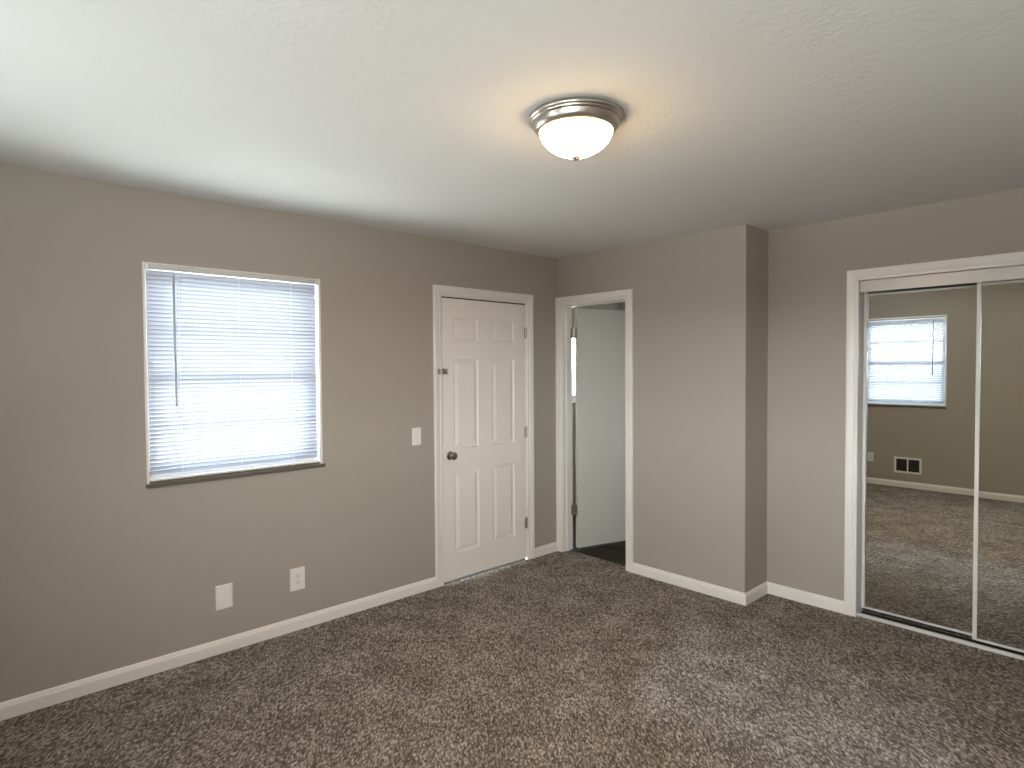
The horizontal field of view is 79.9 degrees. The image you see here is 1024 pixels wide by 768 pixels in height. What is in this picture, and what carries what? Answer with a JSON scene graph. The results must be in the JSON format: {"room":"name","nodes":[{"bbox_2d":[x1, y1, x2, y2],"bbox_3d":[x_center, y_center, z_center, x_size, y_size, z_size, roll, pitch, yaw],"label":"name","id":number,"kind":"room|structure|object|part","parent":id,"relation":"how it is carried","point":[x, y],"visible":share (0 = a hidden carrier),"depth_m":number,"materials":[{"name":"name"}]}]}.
{"room":"empty bedroom","nodes":[
{"label":"empty bedroom","id":0,"kind":"room"},
{"bbox_2d":[0,164,555,702],"bbox_3d":[-1.298,0.279,3.661,4.440,2.540,0.140,-2,2,-43],"label":"wall","id":1,"kind":"structure","parent":0,"point":[102,570],"depth_m":3.17,"materials":[{"name":"beige paint"}]},
{"bbox_2d":[0,577,436,720],"bbox_3d":[-1.647,1.425,3.255,3.044,0.076,0.014,-2,2,-43],"label":"baseboard","id":2,"kind":"structure","parent":1,"relation":"attached to","point":[28,703],"depth_m":3.22,"materials":[{"name":"white paint"}]},
{"bbox_2d":[215,583,232,610],"bbox_3d":[-1.566,1.158,3.330,0.088,0.133,0.006,-2,2,-43],"label":"blank cover plate","id":3,"kind":"object","parent":1,"relation":"attached to","point":[223,593],"visible":1,"depth_m":3.33,"materials":[{"name":"white plastic"}]},
{"bbox_2d":[142,261,325,487],"bbox_3d":[-1.538,-0.055,3.430,0.954,1.133,0.162,-2,2,-43],"label":"window","id":4,"kind":"structure","parent":1,"relation":"in","point":[153,484],"depth_m":3.41,"materials":[{"name":"white paint"}]},
{"bbox_3d":[-1.569,0.195,3.465,0.866,0.523,0.022,-2,2,-43],"label":"sash","id":5,"kind":"part","parent":4,"relation":"part of","materials":[{"name":"white plastic"}]},
{"bbox_2d":[145,263,317,481],"bbox_3d":[-1.508,-0.060,3.390,0.908,1.112,0.044,-2,2,-43],"label":"window blind","id":6,"kind":"object","parent":4,"relation":"attached to","point":[251,327],"visible":0.98,"depth_m":3.35,"materials":[{"name":"grey plastic"}]},
{"bbox_3d":[-1.730,-0.044,3.189,0.001,1.063,0.028,-2,2,-43],"label":"ladder cord","id":7,"kind":"part","parent":6,"relation":"part of","materials":[{"name":"white fabric"}]},
{"bbox_3d":[-1.507,0.478,3.408,0.896,0.012,0.024,-2,2,-43],"label":"rail","id":8,"kind":"part","parent":6,"relation":"part of","materials":[{"name":"white plastic"}]},
{"bbox_3d":[-1.511,-0.051,3.393,0.001,1.063,0.028,-2,2,-43],"label":"ladder cord","id":9,"kind":"part","parent":6,"relation":"part of","materials":[{"name":"white fabric"}]},
{"bbox_3d":[-1.297,-0.058,3.592,0.001,1.063,0.028,-2,2,-43],"label":"ladder cord","id":10,"kind":"part","parent":6,"relation":"part of","materials":[{"name":"white fabric"}]},
{"bbox_3d":[-1.516,0.499,3.424,0.954,0.026,0.107,-2,2,-43],"label":"sill","id":11,"kind":"part","parent":4,"relation":"part of","materials":[{"name":"white wood"}]},
{"bbox_2d":[290,566,304,591],"bbox_3d":[-1.264,1.151,3.609,0.089,0.133,0.009,-2,2,-43],"label":"wall outlet","id":12,"kind":"object","parent":1,"relation":"attached to","point":[297,575],"visible":1,"depth_m":3.60,"materials":[{"name":"white plastic"}]},
{"bbox_2d":[412,427,420,445],"bbox_3d":[-0.645,0.358,4.162,0.072,0.119,0.017,-2,2,-43],"label":"light switch","id":13,"kind":"object","parent":1,"relation":"attached to","point":[416,432],"visible":1,"depth_m":4.16,"materials":[{"name":"white plastic"}]},
{"bbox_2d":[438,298,527,581],"bbox_3d":[-0.196,0.391,4.574,0.874,2.014,0.100,-2,2,-43],"label":"door","id":14,"kind":"structure","parent":1,"relation":"in","point":[484,428],"depth_m":4.57,"materials":[{"name":"white paint"}]},
{"bbox_3d":[-0.420,0.510,4.343,0.064,0.064,0.064,-2,2,-43],"label":"knob","id":15,"kind":"part","parent":14,"relation":"part of","materials":[{"name":"silver metal"}]},
{"bbox_2d":[433,284,534,587],"bbox_3d":[-0.230,0.357,4.643,0.970,2.118,0.158,-2,2,-43],"label":"door frame","id":16,"kind":"structure","parent":1,"relation":"attached to","point":[439,291],"depth_m":4.43,"materials":[{"name":"white paint"}]},
{"bbox_2d":[444,558,525,584],"bbox_3d":[-0.235,1.416,4.683,0.822,0.040,0.124,-2,2,-43],"label":"threshold","id":17,"kind":"object","parent":1,"relation":"attached to","point":[522,559],"visible":0.14,"depth_m":4.62,"materials":[{"name":"silver wood"}]},
{"bbox_2d":[535,542,556,557],"bbox_3d":[0.283,1.365,5.047,0.286,0.076,0.014,-2,2,-43],"label":"baseboard","id":18,"kind":"structure","parent":1,"relation":"attached to","point":[552,547],"depth_m":5.04,"materials":[{"name":"white paint"}]},
{"bbox_2d":[0,0,1023,258],"bbox_3d":[0.670,-1.052,3.216,6.900,0.120,5.750,-2,2,-43],"label":"ceiling","id":19,"kind":"structure","parent":0,"point":[403,116],"depth_m":2.10,"materials":[{"name":"white paint"}]},
{"bbox_2d":[529,97,623,160],"bbox_3d":[0.231,-0.884,2.204,0.340,0.156,0.340,-2,2,-43],"label":"ceiling light","id":20,"kind":"object","parent":19,"relation":"attached to","point":[575,128],"visible":1,"depth_m":2.11,"materials":[{"name":"white glass"}]},
{"bbox_2d":[0,514,1023,767],"bbox_3d":[0.720,1.478,3.247,6.500,0.060,5.250,-2,2,-43],"label":"floor","id":21,"kind":"structure","parent":0,"point":[558,659],"depth_m":2.89,"materials":[{"name":"brown carpet"}]},
{"bbox_2d":[857,611,1023,659],"bbox_3d":[2.566,1.423,3.357,0.101,0.020,1.198,-2,2,-43],"label":"track","id":22,"kind":"object","parent":21,"relation":"on","point":[895,622],"visible":0.93,"depth_m":3.47,"materials":[{"name":"white metal"}]},
{"bbox_2d":[861,283,976,635],"bbox_3d":[2.372,0.392,3.563,0.024,2.001,0.597,-2,2,-43],"label":"mirror door","id":23,"kind":"structure","parent":22,"relation":"on","point":[919,344],"depth_m":3.56,"materials":[{"name":"silver mirror"}]},
{"bbox_3d":[2.379,1.386,3.590,0.024,0.012,0.557,-2,2,-43],"label":"rail","id":24,"kind":"part","parent":23,"relation":"part of","materials":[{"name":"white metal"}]},
{"bbox_2d":[972,279,1023,652],"bbox_3d":[2.741,0.405,3.114,0.024,2.007,0.624,-2,2,-43],"label":"mirror door","id":25,"kind":"structure","parent":22,"relation":"on","point":[998,536],"depth_m":3.26,"materials":[{"name":"silver mirror"}]},
{"bbox_3d":[2.747,1.402,3.140,0.024,0.012,0.584,-2,2,-43],"label":"rail","id":26,"kind":"part","parent":25,"relation":"part of","materials":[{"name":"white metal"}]},
{"bbox_2d":[572,302,620,503],"bbox_3d":[0.504,0.187,6.685,2.080,2.540,0.120,-2,2,-43],"label":"wall","id":27,"kind":"structure","parent":0,"point":[612,306],"depth_m":6.80,"materials":[{"name":"beige paint"}]},
{"bbox_2d":[621,302,624,309],"bbox_3d":[2.209,0.182,6.466,0.120,2.540,2.763,-2,2,-43],"label":"wall","id":28,"kind":"structure","parent":0,"point":[622,303],"depth_m":7.29,"materials":[{"name":"beige paint"}]},
{"bbox_2d":[556,224,754,592],"bbox_3d":[0.598,0.232,4.969,0.120,2.540,2.763,-2,2,-43],"label":"wall","id":29,"kind":"structure","parent":0,"point":[694,294],"depth_m":4.19,"materials":[{"name":"beige paint"}]},
{"bbox_2d":[555,289,632,572],"bbox_3d":[0.682,0.346,4.882,0.156,2.116,0.785,-2,2,-43],"label":"door frame","id":30,"kind":"structure","parent":29,"relation":"attached to","point":[563,305],"depth_m":5.07,"materials":[{"name":"white paint"}]},
{"bbox_2d":[570,308,625,547],"bbox_3d":[0.825,0.371,5.259,0.694,2.016,0.107,-1,2,-26],"label":"door","id":31,"kind":"structure","parent":29,"relation":"in","point":[599,509],"depth_m":5.24,"materials":[{"name":"white paint"}]},
{"bbox_2d":[632,562,843,613],"bbox_3d":[1.483,1.380,4.186,0.327,0.076,1.362,-2,2,-43],"label":"baseboard","id":32,"kind":"structure","parent":29,"relation":"attached to","point":[824,602],"depth_m":4.07,"materials":[{"name":"white paint"}]},
{"bbox_2d":[753,227,767,587],"bbox_3d":[1.656,0.247,4.148,0.313,2.540,0.120,-2,2,-43],"label":"wall","id":33,"kind":"structure","parent":0,"point":[761,236],"depth_m":4.06,"materials":[{"name":"beige paint"}]},
{"bbox_2d":[767,188,1023,600],"bbox_3d":[2.702,0.267,3.164,0.120,2.540,2.747,-2,2,-43],"label":"wall","id":34,"kind":"structure","parent":0,"point":[808,265],"depth_m":3.87,"materials":[{"name":"beige paint"}]},
{"bbox_2d":[844,251,1023,616],"bbox_3d":[2.549,0.376,3.319,0.138,2.116,1.328,-2,2,-43],"label":"trim","id":35,"kind":"structure","parent":34,"relation":"attached to","point":[854,298],"depth_m":3.73,"materials":[{"name":"white paint"}]},
{"bbox_2d":[860,265,1023,292],"bbox_3d":[2.554,-0.581,3.304,0.102,0.069,1.198,-2,2,-43],"label":"track","id":36,"kind":"object","parent":34,"relation":"attached to","point":[1012,272],"visible":1,"depth_m":3.39,"materials":[{"name":"white metal"}]}
]}

